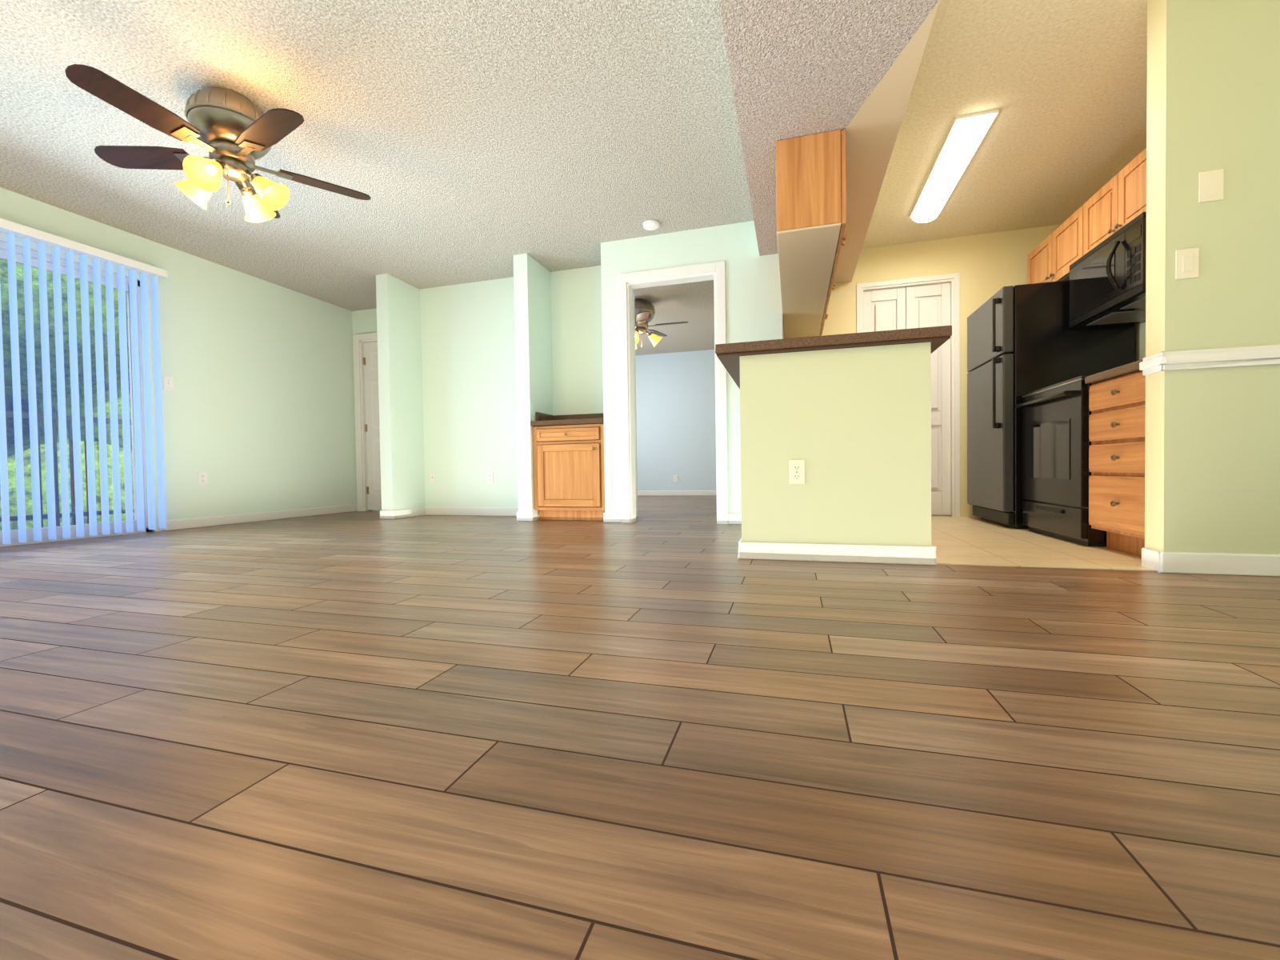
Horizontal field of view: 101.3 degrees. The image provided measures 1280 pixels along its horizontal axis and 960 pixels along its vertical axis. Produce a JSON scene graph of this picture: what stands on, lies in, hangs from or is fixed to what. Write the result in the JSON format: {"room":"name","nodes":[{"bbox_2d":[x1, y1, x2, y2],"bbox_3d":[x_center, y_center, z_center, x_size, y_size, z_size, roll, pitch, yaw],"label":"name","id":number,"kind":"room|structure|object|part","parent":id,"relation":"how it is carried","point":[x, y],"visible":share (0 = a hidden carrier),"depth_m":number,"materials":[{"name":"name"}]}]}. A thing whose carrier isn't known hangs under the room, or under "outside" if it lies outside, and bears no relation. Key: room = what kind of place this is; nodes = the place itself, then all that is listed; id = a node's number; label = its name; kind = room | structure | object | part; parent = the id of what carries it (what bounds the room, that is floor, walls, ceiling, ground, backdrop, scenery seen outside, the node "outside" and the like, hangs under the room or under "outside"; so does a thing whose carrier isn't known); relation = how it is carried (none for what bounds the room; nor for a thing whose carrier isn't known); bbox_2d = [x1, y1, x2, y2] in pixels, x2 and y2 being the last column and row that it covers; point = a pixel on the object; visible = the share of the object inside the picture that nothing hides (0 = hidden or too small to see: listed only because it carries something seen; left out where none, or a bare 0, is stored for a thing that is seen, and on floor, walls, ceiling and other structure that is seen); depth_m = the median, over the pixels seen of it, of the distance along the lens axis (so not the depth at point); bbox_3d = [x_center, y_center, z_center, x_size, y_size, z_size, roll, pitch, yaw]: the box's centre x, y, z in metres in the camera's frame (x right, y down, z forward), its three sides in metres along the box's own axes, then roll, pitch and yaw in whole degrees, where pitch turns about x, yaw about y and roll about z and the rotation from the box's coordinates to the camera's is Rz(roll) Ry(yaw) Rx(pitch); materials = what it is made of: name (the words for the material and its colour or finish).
{"room":"empty living room","nodes":[
{"label":"empty living room","id":0,"kind":"room"},
{"bbox_2d":[0,411,134,527],"bbox_3d":[-5.103,-0.008,3.685,1.498,1.170,4.275,-1,1,16],"label":"railing","id":1,"kind":"object","parent":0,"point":[57,496],"depth_m":4.94,"materials":[{"name":"grey metal"}]},
{"bbox_2d":[0,187,356,531],"bbox_3d":[-4.447,-0.741,3.061,0.120,2.400,7.060,-1,1,16],"label":"wall","id":2,"kind":"structure","parent":0,"point":[258,409],"depth_m":4.99,"materials":[{"name":"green paint"}]},
{"bbox_2d":[0,240,152,547],"bbox_3d":[-4.340,-0.575,3.440,0.070,2.054,1.864,-1,1,16],"label":"sliding glass door","id":3,"kind":"structure","parent":2,"relation":"attached to","point":[14,532],"depth_m":3.91,"materials":[{"name":"white"}]},
{"bbox_2d":[0,218,167,543],"bbox_3d":[-4.221,-0.638,3.388,0.124,2.125,2.030,-1,1,16],"label":"vertical blinds","id":4,"kind":"object","parent":2,"relation":"attached to","point":[42,238],"visible":1,"depth_m":3.85,"materials":[{"name":"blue plastic"}]},
{"bbox_2d":[163,376,173,391],"bbox_3d":[-3.976,-0.811,4.428,0.017,0.116,0.072,-1,1,16],"label":"light switch","id":5,"kind":"object","parent":2,"relation":"attached to","point":[168,383],"visible":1,"depth_m":4.43,"materials":[{"name":"white plastic"}]},
{"bbox_2d":[197,472,207,484],"bbox_3d":[-3.900,-0.014,4.680,0.009,0.116,0.072,-1,1,16],"label":"outlet","id":6,"kind":"object","parent":2,"relation":"attached to","point":[202,478],"visible":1,"depth_m":4.68,"materials":[{"name":"white plastic"}]},
{"bbox_2d":[164,504,357,530],"bbox_3d":[-3.692,0.358,5.367,0.030,0.085,2.036,-1,1,16],"label":"baseboard","id":7,"kind":"structure","parent":2,"relation":"attached to","point":[178,524],"depth_m":5.11,"materials":[{"name":"white wood"}]},
{"bbox_2d":[352,308,376,503],"bbox_3d":[-2.871,-0.830,6.214,1.140,2.400,0.120,-1,1,16],"label":"wall","id":8,"kind":"structure","parent":0,"point":[364,321],"depth_m":6.25,"materials":[{"name":"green paint"}]},
{"bbox_2d":[353,332,377,511],"bbox_3d":[-2.939,-0.686,6.229,0.950,2.119,0.136,-1,1,16],"label":"trim","id":9,"kind":"structure","parent":8,"relation":"attached to","point":[359,339],"depth_m":6.29,"materials":[{"name":"white wood"}]},
{"bbox_2d":[363,341,381,510],"bbox_3d":[-2.949,-0.644,6.194,0.761,2.008,0.112,-1,1,16],"label":"hall door","id":10,"kind":"structure","parent":8,"relation":"in","point":[372,426],"depth_m":6.29,"materials":[{"name":"white wood"}]},
{"bbox_2d":[376,273,424,510],"bbox_3d":[-2.378,-0.825,5.628,0.135,2.400,0.970,-1,1,16],"label":"wall","id":11,"kind":"structure","parent":0,"point":[400,386],"depth_m":5.27,"materials":[{"name":"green paint"}]},
{"bbox_2d":[380,510,387,519],"bbox_3d":[-2.449,0.334,5.611,0.060,0.085,0.870,-1,1,16],"label":"baseboard","id":12,"kind":"structure","parent":11,"relation":"attached to","point":[383,514],"depth_m":5.18,"materials":[{"name":"white wood"}]},
{"bbox_2d":[388,507,426,519],"bbox_3d":[-2.372,0.338,5.374,0.041,0.085,0.458,-1,1,16],"label":"baseboard","id":13,"kind":"structure","parent":11,"relation":"attached to","point":[400,514],"depth_m":5.33,"materials":[{"name":"white wood"}]},
{"bbox_2d":[420,265,603,507],"bbox_3d":[-1.236,-0.837,5.341,2.219,2.400,0.120,-1,1,16],"label":"wall","id":14,"kind":"structure","parent":0,"point":[469,381],"depth_m":5.38,"materials":[{"name":"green paint"}]},
{"bbox_2d":[430,473,435,481],"bbox_3d":[-2.205,-0.025,5.574,0.050,0.080,0.013,-1,1,16],"label":"jack","id":15,"kind":"object","parent":14,"relation":"attached to","point":[432,477],"visible":1,"depth_m":5.57,"materials":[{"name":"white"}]},
{"bbox_2d":[426,507,518,515],"bbox_3d":[-1.638,0.326,5.421,1.392,0.085,0.020,-1,1,16],"label":"baseboard","id":16,"kind":"structure","parent":14,"relation":"attached to","point":[475,511],"depth_m":5.44,"materials":[{"name":"white wood"}]},
{"bbox_2d":[487,472,493,483],"bbox_3d":[-1.537,-0.025,5.381,0.072,0.116,0.009,-1,1,16],"label":"outlet","id":17,"kind":"object","parent":14,"relation":"attached to","point":[490,477],"visible":1,"depth_m":5.38,"materials":[{"name":"white plastic"}]},
{"bbox_2d":[513,253,552,520],"bbox_3d":[-0.993,-0.832,4.963,0.137,2.400,0.470,-1,1,16],"label":"wall","id":18,"kind":"structure","parent":0,"point":[533,334],"depth_m":4.76,"materials":[{"name":"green paint"}]},
{"bbox_2d":[512,509,533,521],"bbox_3d":[-1.052,0.326,4.989,0.024,0.085,0.458,-1,1,16],"label":"baseboard","id":19,"kind":"structure","parent":18,"relation":"attached to","point":[521,516],"depth_m":4.75,"materials":[{"name":"white wood"}]},
{"bbox_2d":[0,0,1147,355],"bbox_3d":[-0.190,-2.067,3.625,8.000,0.100,10.590,-1,1,16],"label":"ceiling","id":20,"kind":"structure","parent":0,"point":[464,141],"depth_m":2.96,"materials":[{"name":"white paint"}]},
{"bbox_2d":[64,64,370,222],"bbox_3d":[-2.134,-1.689,2.684,1.253,0.556,1.207,-1,1,16],"label":"room ceiling fan","id":21,"kind":"object","parent":20,"relation":"hanging from","point":[234,134],"visible":1,"depth_m":2.61,"materials":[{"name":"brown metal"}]},
{"bbox_2d":[643,219,659,230],"bbox_3d":[0.090,-2.014,4.154,0.136,0.036,0.136,-1,1,16],"label":"smoke detector","id":22,"kind":"object","parent":20,"relation":"attached to","point":[651,225],"visible":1,"depth_m":4.12,"materials":[{"name":"white plastic"}]},
{"bbox_2d":[634,299,687,349],"bbox_3d":[0.046,-1.806,6.094,1.034,0.529,1.072,-1,1,16],"label":"ceiling fan","id":23,"kind":"object","parent":20,"relation":"hanging from","point":[644,311],"visible":0.71,"depth_m":6.00,"materials":[{"name":"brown metal"}]},
{"bbox_2d":[718,0,939,283],"bbox_3d":[0.586,-1.846,1.565,0.760,0.282,6.820,-1,1,16],"label":"soffit","id":24,"kind":"structure","parent":20,"relation":"attached to","point":[799,68],"depth_m":2.27,"materials":[{"name":"beige paint"}]},
{"bbox_2d":[776,129,846,339],"bbox_3d":[1.193,-1.524,3.738,0.362,0.466,2.316,-1,1,16],"label":"upper cabinet","id":25,"kind":"object","parent":24,"relation":"hanging from","point":[810,194],"visible":1,"depth_m":2.67,"materials":[{"name":"brown wood"}]},
{"bbox_2d":[909,108,999,223],"bbox_3d":[2.036,-2.012,3.487,0.210,0.072,1.210,-1,1,16],"label":"light","id":26,"kind":"object","parent":20,"relation":"attached to","point":[964,138],"visible":1,"depth_m":3.28,"materials":[{"name":"white plastic"}]},
{"bbox_2d":[0,496,1279,959],"bbox_3d":[-0.152,0.432,3.676,8.000,0.100,10.590,-1,1,16],"label":"floor","id":27,"kind":"structure","parent":0,"point":[667,728],"depth_m":0.85,"materials":[{"name":"brown wood"}]},
{"bbox_2d":[532,424,604,520],"bbox_3d":[-0.581,-0.066,4.853,0.699,0.856,0.480,-1,1,16],"label":"base cabinet","id":28,"kind":"object","parent":27,"relation":"on","point":[569,476],"visible":0.92,"depth_m":4.66,"materials":[{"name":"brown wood"}]},
{"bbox_2d":[530,412,603,426],"bbox_3d":[-0.589,-0.564,4.847,0.697,0.135,0.471,-1,1,16],"label":"countertop","id":29,"kind":"structure","parent":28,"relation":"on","point":[542,419],"depth_m":4.71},
{"bbox_2d":[635,349,716,490],"bbox_3d":[0.618,-0.937,8.872,3.630,2.400,0.120,-1,1,16],"label":"wall","id":30,"kind":"structure","parent":0,"point":[675,413],"depth_m":8.79,"materials":[{"name":"blue paint"}]},
{"bbox_2d":[673,475,677,481],"bbox_3d":[0.599,-0.026,8.832,0.072,0.116,0.009,-1,1,16],"label":"outlet","id":31,"kind":"object","parent":30,"relation":"attached to","point":[675,478],"visible":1,"depth_m":8.83,"materials":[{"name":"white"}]},
{"bbox_2d":[637,490,716,495],"bbox_3d":[0.567,0.222,8.849,3.496,0.085,0.020,-1,1,16],"label":"baseboard","id":32,"kind":"structure","parent":30,"relation":"attached to","point":[640,493],"depth_m":8.82,"materials":[{"name":"white wood"}]},
{"bbox_2d":[600,220,783,516],"bbox_3d":[0.482,-0.847,4.595,1.496,2.400,0.590,-1,1,16],"label":"wall","id":33,"kind":"structure","parent":0,"point":[754,310],"depth_m":4.24,"materials":[{"name":"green paint"}]},
{"bbox_2d":[617,260,727,523],"bbox_3d":[0.281,-0.695,4.412,0.905,2.112,0.152,-1,1,16],"label":"trim","id":34,"kind":"structure","parent":33,"relation":"attached to","point":[715,271],"depth_m":4.40,"materials":[{"name":"white wood"}]},
{"bbox_2d":[739,354,767,542],"bbox_3d":[0.786,-0.130,3.373,0.120,1.008,1.620,-1,1,16],"label":"wall","id":35,"kind":"structure","parent":0,"point":[754,369],"depth_m":2.59,"materials":[{"name":"green paint"}]},
{"bbox_2d":[737,540,739,559],"bbox_3d":[0.728,0.332,3.394,0.030,0.085,1.634,-1,1,16],"label":"baseboard","id":36,"kind":"structure","parent":35,"relation":"attached to","point":[738,554],"depth_m":2.62,"materials":[{"name":"white wood"}]},
{"bbox_2d":[715,325,951,388],"bbox_3d":[1.102,-0.666,3.242,1.040,0.056,1.662,-1,1,16],"label":"peninsula bar","id":37,"kind":"object","parent":35,"relation":"on","point":[728,354],"visible":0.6,"depth_m":2.45,"materials":[{"name":"brown"}]},
{"bbox_2d":[819,224,1060,516],"bbox_3d":[2.495,-0.879,4.648,2.340,2.400,0.120,-1,1,16],"label":"wall","id":38,"kind":"structure","parent":0,"point":[988,266],"depth_m":4.49,"materials":[{"name":"beige paint"}]},
{"bbox_2d":[863,282,951,515],"bbox_3d":[2.365,-0.698,4.659,0.708,2.026,0.067,-1,1,16],"label":"kitchen door","id":39,"kind":"structure","parent":38,"relation":"in","point":[912,307],"depth_m":4.60,"materials":[{"name":"white wood"}]},
{"bbox_2d":[856,272,959,516],"bbox_3d":[2.371,-0.722,4.681,0.820,2.093,0.132,-1,1,16],"label":"trim","id":40,"kind":"structure","parent":38,"relation":"attached to","point":[954,278],"depth_m":4.53,"materials":[{"name":"white wood"}]},
{"bbox_2d":[764,0,1279,554],"bbox_3d":[1.995,-0.821,2.221,2.800,2.400,0.120,-1,1,16],"label":"wall","id":41,"kind":"structure","parent":0,"point":[1212,462],"depth_m":2.11,"materials":[{"name":"green paint"}]},
{"bbox_2d":[788,460,804,483],"bbox_3d":[0.757,-0.039,2.534,0.072,0.116,0.009,-1,1,16],"label":"outlet","id":42,"kind":"object","parent":41,"relation":"attached to","point":[796,471],"visible":1,"depth_m":2.53,"materials":[{"name":"beige plastic"}]},
{"bbox_2d":[740,538,936,565],"bbox_3d":[0.931,0.347,2.494,0.856,0.085,0.020,-1,1,16],"label":"baseboard","id":43,"kind":"structure","parent":41,"relation":"attached to","point":[810,552],"depth_m":2.48,"materials":[{"name":"white wood"}]},
{"bbox_2d":[1175,248,1199,279],"bbox_3d":[2.187,-0.865,2.096,0.072,0.116,0.010,-1,1,16],"label":"light switch","id":44,"kind":"object","parent":41,"relation":"attached to","point":[1186,263],"visible":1,"depth_m":2.09,"materials":[{"name":"beige plastic"}]},
{"bbox_2d":[1139,344,1279,375],"bbox_3d":[2.726,-0.488,2.001,1.279,0.076,0.149,-1,1,16],"label":"trim","id":45,"kind":"structure","parent":41,"relation":"attached to","point":[1242,356],"depth_m":2.07,"materials":[{"name":"white wood"}]},
{"bbox_2d":[1198,168,1223,203],"bbox_3d":[2.253,-1.160,2.070,0.075,0.118,0.007,-1,1,16],"label":"switch plate","id":46,"kind":"object","parent":41,"relation":"attached to","point":[1210,186],"visible":1,"depth_m":2.07,"materials":[{"name":"beige plastic"}]},
{"bbox_2d":[1146,548,1279,576],"bbox_3d":[2.717,0.331,1.973,1.244,0.085,0.020,-1,1,16],"label":"baseboard","id":47,"kind":"structure","parent":41,"relation":"attached to","point":[1226,564],"depth_m":2.09,"materials":[{"name":"white wood"}]},
{"bbox_2d":[931,516,1155,571],"bbox_3d":[2.097,0.350,3.461,2.220,0.004,2.440,-1,1,16],"label":"floor","id":48,"kind":"structure","parent":0,"point":[977,541],"depth_m":2.74,"materials":[{"name":"beige tile"}]},
{"bbox_2d":[967,280,1134,528],"bbox_3d":[2.926,-0.504,3.875,0.785,1.660,0.780,-1,1,16],"label":"refrigerator","id":49,"kind":"object","parent":48,"relation":"on","point":[1051,347],"depth_m":3.58,"materials":[{"name":"black metal"}]},
{"bbox_3d":[2.604,-0.561,3.967,0.115,1.540,0.780,-1,1,16],"label":"refrigerator door","id":50,"kind":"part","parent":49,"relation":"part of","materials":[{"name":"metal"}]},
{"bbox_2d":[1015,360,1136,546],"bbox_3d":[2.755,-0.195,3.083,0.721,1.080,0.760,-1,1,16],"label":"range oven","id":51,"kind":"object","parent":48,"relation":"on","point":[1056,445],"visible":0.35,"depth_m":3.04,"materials":[{"name":"black metal"}]},
{"bbox_2d":[1088,370,1145,555],"bbox_3d":[2.592,-0.071,2.430,0.678,0.863,0.573,-1,1,16],"label":"base cabinet","id":52,"kind":"object","parent":48,"relation":"on","point":[1117,425],"visible":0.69,"depth_m":2.53,"materials":[{"name":"brown wood"}]},
{"bbox_2d":[1084,359,1142,383],"bbox_3d":[2.596,-0.569,2.416,0.663,0.130,0.571,-1,1,16],"label":"countertop","id":53,"kind":"structure","parent":52,"relation":"on","point":[1125,370],"depth_m":2.54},
{"bbox_2d":[1134,322,1145,361],"bbox_3d":[3.215,-0.859,3.151,0.120,2.400,2.350,-1,1,16],"label":"wall","id":54,"kind":"structure","parent":0,"point":[1139,341],"depth_m":3.38,"materials":[{"name":"beige paint"}]},
{"bbox_2d":[1027,208,1078,283],"bbox_3d":[3.152,-1.611,3.769,0.326,0.378,0.843,-1,1,16],"label":"upper cabinet","id":55,"kind":"object","parent":54,"relation":"attached to","point":[1051,260],"depth_m":3.76,"materials":[{"name":"brown wood"}]},
{"bbox_2d":[1078,148,1146,259],"bbox_3d":[2.927,-1.592,2.999,0.326,0.378,0.762,-1,1,16],"label":"upper cabinet","id":56,"kind":"object","parent":54,"relation":"attached to","point":[1115,203],"depth_m":3.08,"materials":[{"name":"brown wood"}]},
{"bbox_2d":[1069,212,1146,327],"bbox_3d":[2.864,-1.190,3.026,0.468,0.413,0.760,-1,1,16],"label":"microwave","id":57,"kind":"object","parent":56,"relation":"attached to","point":[1107,281],"visible":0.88,"depth_m":3.02,"materials":[{"name":"black"}]},
{"label":"outside","id":58,"kind":"structure","parent":0,"visible":0},
{"bbox_2d":[0,258,134,531],"bbox_3d":[-11.848,-0.965,5.516,12.300,8.972,28.000,-1,1,16],"label":"trees","id":59,"kind":"object","parent":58,"point":[51,367],"depth_m":6.34,"materials":[{"name":"green plant"}]}
]}

